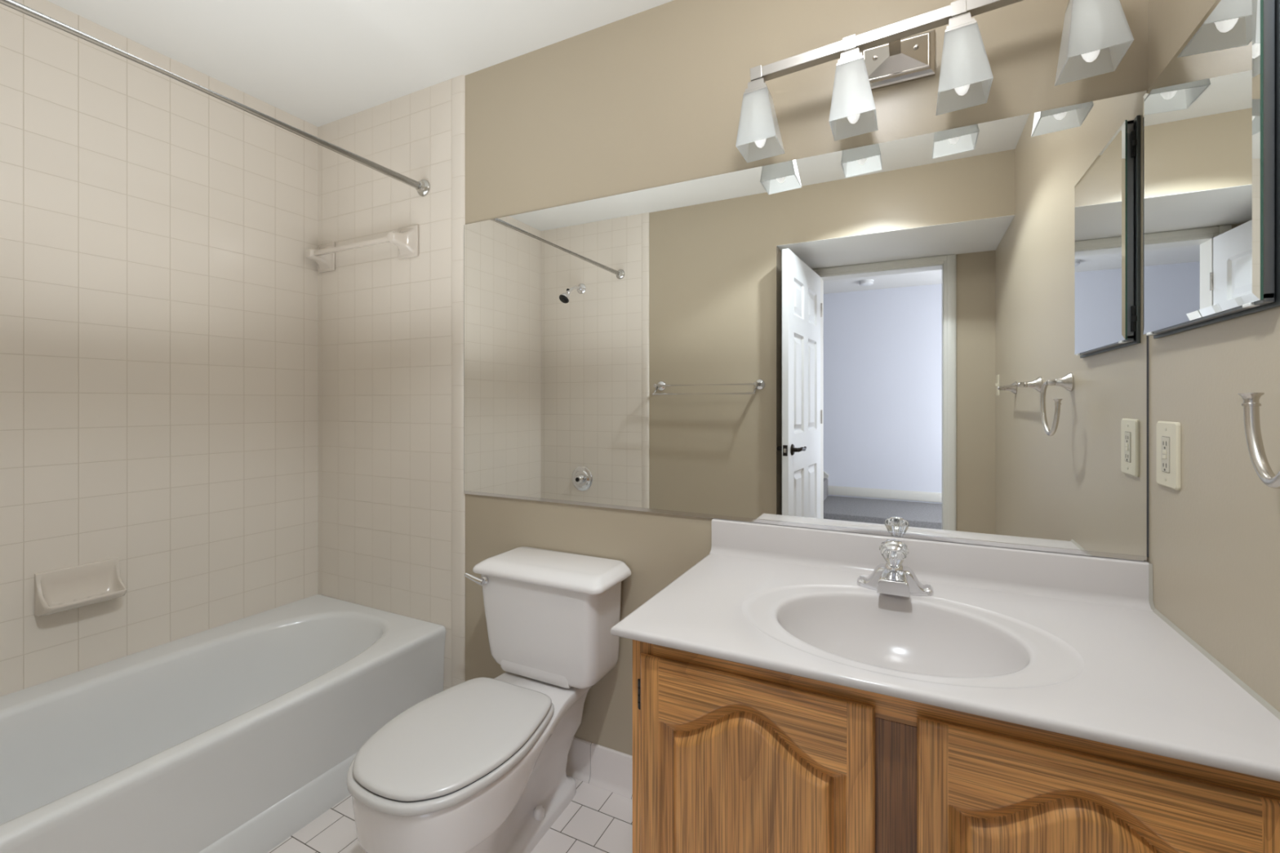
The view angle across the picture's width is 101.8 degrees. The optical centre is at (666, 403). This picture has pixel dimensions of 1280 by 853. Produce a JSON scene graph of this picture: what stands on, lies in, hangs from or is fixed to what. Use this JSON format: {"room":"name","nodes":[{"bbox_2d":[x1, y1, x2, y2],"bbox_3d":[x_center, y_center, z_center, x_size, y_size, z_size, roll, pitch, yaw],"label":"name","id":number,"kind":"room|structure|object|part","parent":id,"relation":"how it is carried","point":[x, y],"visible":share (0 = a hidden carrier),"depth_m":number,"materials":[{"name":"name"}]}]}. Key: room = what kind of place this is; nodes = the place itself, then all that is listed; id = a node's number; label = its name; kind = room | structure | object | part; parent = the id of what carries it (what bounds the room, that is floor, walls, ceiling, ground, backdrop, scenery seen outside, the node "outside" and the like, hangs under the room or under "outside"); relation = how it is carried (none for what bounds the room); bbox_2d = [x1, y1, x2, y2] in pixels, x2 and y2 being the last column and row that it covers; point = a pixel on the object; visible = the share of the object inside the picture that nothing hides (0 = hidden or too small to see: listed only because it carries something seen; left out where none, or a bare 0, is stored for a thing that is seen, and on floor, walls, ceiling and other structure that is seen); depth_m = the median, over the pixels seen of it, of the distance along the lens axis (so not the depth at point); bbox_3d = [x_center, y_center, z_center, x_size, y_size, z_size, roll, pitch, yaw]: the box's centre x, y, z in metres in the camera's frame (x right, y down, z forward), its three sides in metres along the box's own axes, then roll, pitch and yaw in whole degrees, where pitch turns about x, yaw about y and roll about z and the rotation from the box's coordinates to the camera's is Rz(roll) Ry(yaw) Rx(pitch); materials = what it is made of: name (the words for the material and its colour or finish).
{"room":"bathroom","nodes":[
{"label":"bathroom","id":0,"kind":"room"},
{"bbox_2d":[0,0,318,697],"bbox_3d":[-1.898,0.004,1.552,0.100,2.409,1.620,0,0,25],"label":"wall","id":1,"kind":"structure","parent":0,"point":[159,285],"depth_m":1.75,"materials":[{"name":"beige tile"}]},
{"bbox_2d":[34,557,127,616],"bbox_3d":[-1.777,0.561,1.586,0.089,0.120,0.176,0,0,25],"label":"soap dish","id":2,"kind":"object","parent":1,"relation":"attached to","point":[59,590],"visible":1,"depth_m":1.58,"materials":[{"name":"beige ceramic"}]},
{"bbox_2d":[47,0,673,126],"bbox_3d":[-0.573,-1.250,0.987,2.978,0.100,1.720,0,0,25],"label":"ceiling","id":3,"kind":"structure","parent":0,"point":[319,63],"depth_m":1.70,"materials":[{"name":"white paint"}]},
{"bbox_2d":[266,777,632,852],"bbox_3d":[-0.708,1.259,0.700,2.978,0.100,2.355,0,0,25],"label":"floor","id":4,"kind":"structure","parent":0,"point":[597,820],"depth_m":1.47,"materials":[{"name":"white tile"}]},
{"bbox_2d":[0,594,445,852],"bbox_3d":[-1.484,1.019,1.414,0.766,0.379,1.502,0,0,25],"label":"bathtub","id":5,"kind":"object","parent":4,"relation":"on","point":[236,736],"visible":0.99,"depth_m":1.52,"materials":[{"name":"white ceramic"}]},
{"bbox_2d":[346,546,631,852],"bbox_3d":[-0.461,0.849,1.378,0.474,0.718,0.705,0,0,25],"label":"toilet","id":6,"kind":"object","parent":4,"relation":"on","point":[478,765],"visible":1,"depth_m":1.37,"materials":[{"name":"white ceramic"}]},
{"bbox_3d":[-0.512,0.817,1.262,0.376,0.021,0.451,0,0,25],"label":"seat","id":7,"kind":"part","parent":6,"relation":"part of","materials":[{"name":"white plastic"}]},
{"bbox_3d":[-0.511,0.794,1.265,0.362,0.020,0.434,0,0,25],"label":"lid","id":8,"kind":"part","parent":6,"relation":"part of","materials":[{"name":"white plastic"}]},
{"bbox_3d":[-0.459,1.018,1.375,0.368,0.381,0.682,0,0,25],"label":"bowl","id":9,"kind":"part","parent":6,"relation":"part of","materials":[{"name":"white ceramic"}]},
{"bbox_3d":[-0.582,0.539,1.594,0.072,0.038,0.027,0,0,13],"label":"flush lever","id":10,"kind":"part","parent":6,"relation":"part of","materials":[{"name":"silver metal"}]},
{"bbox_3d":[-0.359,0.669,1.610,0.429,0.301,0.186,0,0,25],"label":"tank","id":11,"kind":"part","parent":6,"relation":"part of","materials":[{"name":"white ceramic"}]},
{"bbox_3d":[-0.355,0.508,1.604,0.474,0.035,0.206,0,0,25],"label":"tank lid","id":12,"kind":"part","parent":6,"relation":"part of","materials":[{"name":"white ceramic"}]},
{"bbox_2d":[632,640,1279,852],"bbox_3d":[0.466,0.824,1.036,0.934,0.770,0.550,0,0,25],"label":"vanity cabinet","id":13,"kind":"object","parent":4,"relation":"on","point":[729,757],"visible":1,"depth_m":0.81,"materials":[{"name":"brown wood"}]},
{"bbox_3d":[0.139,0.773,0.895,0.286,0.473,0.016,0,0,25],"label":"raised panel","id":14,"kind":"part","parent":13,"relation":"part of","materials":[{"name":"brown wood"}]},
{"bbox_3d":[0.139,0.779,0.895,0.410,0.614,0.017,0,0,25],"label":"door","id":15,"kind":"part","parent":13,"relation":"part of","materials":[{"name":"brown wood"}]},
{"bbox_2d":[610,518,1279,782],"bbox_3d":[0.451,0.452,1.033,0.962,0.244,0.568,0,0,25],"label":"countertop","id":16,"kind":"structure","parent":13,"relation":"on","point":[1073,645],"depth_m":1.00,"materials":[{"name":"white stone"}]},
{"bbox_2d":[857,539,933,597],"bbox_3d":[0.508,0.366,1.159,0.160,0.119,0.106,0,0,25],"label":"faucet","id":17,"kind":"object","parent":16,"relation":"on","point":[892,578],"visible":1,"depth_m":1.15,"materials":[{"name":"silver metal"}]},
{"bbox_3d":[0.501,0.396,1.146,0.066,0.042,0.076,0,0,25],"label":"spout","id":18,"kind":"part","parent":17,"relation":"part of","materials":[{"name":"silver metal"}]},
{"bbox_3d":[0.509,0.338,1.161,0.062,0.059,0.058,0,0,25],"label":"knob","id":19,"kind":"part","parent":17,"relation":"part of","materials":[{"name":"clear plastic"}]},
{"bbox_3d":[0.564,0.773,0.696,0.286,0.473,0.016,0,0,25],"label":"raised panel","id":20,"kind":"part","parent":13,"relation":"part of","materials":[{"name":"brown wood"}]},
{"bbox_3d":[0.564,0.779,0.696,0.410,0.614,0.017,0,0,25],"label":"door","id":21,"kind":"part","parent":13,"relation":"part of","materials":[{"name":"brown wood"}]},
{"bbox_2d":[465,0,1147,755],"bbox_3d":[-0.230,0.004,1.721,2.978,2.409,0.100,0,0,25],"label":"wall","id":22,"kind":"structure","parent":0,"point":[652,97],"depth_m":1.57,"materials":[{"name":"beige paint"}]},
{"bbox_2d":[318,78,451,690],"bbox_3d":[-1.152,0.004,2.092,0.794,2.409,0.008,0,0,25],"label":"wall tile","id":23,"kind":"structure","parent":22,"relation":"attached to","point":[384,320],"depth_m":2.07,"materials":[{"name":"beige tile"}]},
{"bbox_2d":[0,0,430,196],"bbox_3d":[-1.247,-0.826,1.303,0.064,0.076,1.503,0,0,26],"label":"shower rod","id":24,"kind":"object","parent":23,"relation":"attached to","point":[423,187],"visible":1,"depth_m":1.41,"materials":[{"name":"silver metal"}]},
{"bbox_2d":[305,224,418,272],"bbox_3d":[-1.242,-0.623,2.085,0.612,0.121,0.082,0,0,25],"label":"towel bar","id":25,"kind":"object","parent":23,"relation":"attached to","point":[406,238],"visible":1,"depth_m":2.02,"materials":[{"name":"beige ceramic"}]},
{"bbox_3d":[-1.469,-0.623,2.192,0.109,0.121,0.082,0,0,25],"label":"post","id":26,"kind":"part","parent":25,"relation":"part of","materials":[{"name":"beige ceramic"}]},
{"bbox_3d":[-1.014,-0.623,1.978,0.109,0.121,0.082,0,0,25],"label":"post","id":27,"kind":"part","parent":25,"relation":"part of","materials":[{"name":"beige ceramic"}]},
{"bbox_2d":[451,75,465,687],"bbox_3d":[-0.765,0.004,1.911,0.060,2.409,0.008,0,0,25],"label":"trim","id":28,"kind":"structure","parent":22,"relation":"attached to","point":[458,83],"depth_m":1.91,"materials":[{"name":"beige tile"}]},
{"bbox_2d":[565,737,632,799],"bbox_3d":[-0.295,1.150,1.685,0.982,0.118,0.020,0,0,25],"label":"baseboard","id":29,"kind":"structure","parent":22,"relation":"attached to","point":[608,769],"depth_m":1.64,"materials":[{"name":"white tile"}]},
{"bbox_2d":[463,90,1148,561],"bbox_3d":[0.133,-0.161,1.491,1.924,0.982,0.008,0,0,25],"label":"vanity mirror","id":30,"kind":"object","parent":22,"relation":"attached to","point":[938,335],"visible":0.89,"depth_m":1.33,"materials":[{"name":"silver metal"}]},
{"bbox_2d":[735,0,1133,162],"bbox_3d":[0.556,-0.767,1.203,0.767,0.260,0.172,0,0,25],"label":"vanity light","id":31,"kind":"object","parent":22,"relation":"attached to","point":[1096,34],"visible":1,"depth_m":1.17,"materials":[{"name":"white glass"}]},
{"bbox_2d":[735,65,784,162],"bbox_3d":[0.238,-0.741,1.312,0.100,0.207,0.100,0,0,25],"label":"shade","id":32,"kind":"object","parent":31,"relation":"attached to","point":[758,135],"depth_m":1.29,"materials":[{"name":"white glass"}]},
{"bbox_2d":[828,33,878,141],"bbox_3d":[0.440,-0.752,1.217,0.100,0.207,0.100,0,0,25],"label":"shade","id":33,"kind":"object","parent":31,"relation":"attached to","point":[852,109],"depth_m":1.20,"materials":[{"name":"white glass"}]},
{"bbox_3d":[0.535,-0.844,1.216,0.025,0.025,0.058,0,0,25],"label":"stem","id":34,"kind":"part","parent":31,"relation":"part of","materials":[{"name":"silver metal"}]},
{"bbox_2d":[935,0,993,115],"bbox_3d":[0.641,-0.762,1.123,0.100,0.207,0.100,0,0,25],"label":"shade","id":35,"kind":"object","parent":31,"relation":"attached to","point":[966,75],"depth_m":1.10,"materials":[{"name":"white glass"}]},
{"bbox_2d":[1054,0,1133,85],"bbox_3d":[0.842,-0.772,1.029,0.100,0.207,0.100,0,0,25],"label":"shade","id":36,"kind":"object","parent":31,"relation":"attached to","point":[1096,34],"depth_m":1.00,"materials":[{"name":"white glass"}]},
{"bbox_2d":[1147,0,1279,712],"bbox_3d":[0.574,0.004,0.044,0.100,2.409,2.255,0,0,25],"label":"wall","id":37,"kind":"structure","parent":0,"point":[1214,541],"depth_m":0.84,"materials":[{"name":"beige paint"}]},
{"bbox_2d":[1156,421,1181,490],"bbox_3d":[0.960,0.098,0.997,0.008,0.126,0.090,0,0,25],"label":"wall outlet","id":38,"kind":"object","parent":37,"relation":"attached to","point":[1168,433],"visible":1,"depth_m":0.98,"materials":[{"name":"beige plastic"}]},
{"bbox_2d":[1160,436,1169,472],"bbox_3d":[0.958,0.098,0.997,0.003,0.067,0.033,0,0,25],"label":"receptacle","id":39,"kind":"object","parent":38,"relation":"attached to","point":[1165,441],"depth_m":1.00,"materials":[{"name":"beige plastic"}]},
{"bbox_2d":[1142,0,1279,338],"bbox_3d":[0.887,-0.376,0.863,0.026,0.492,0.413,0,0,25],"label":"medicine cabinet","id":40,"kind":"object","parent":37,"relation":"attached to","point":[1211,116],"visible":1,"depth_m":0.80,"materials":[{"name":"metal"}]},
{"bbox_2d":[1238,392,1279,488],"bbox_3d":[0.742,0.003,0.605,0.072,0.195,0.147,0,0,25],"label":"towel ring","id":41,"kind":"object","parent":37,"relation":"attached to","point":[1251,404],"visible":1,"depth_m":0.66,"materials":[{"name":"silver metal"}]}
]}

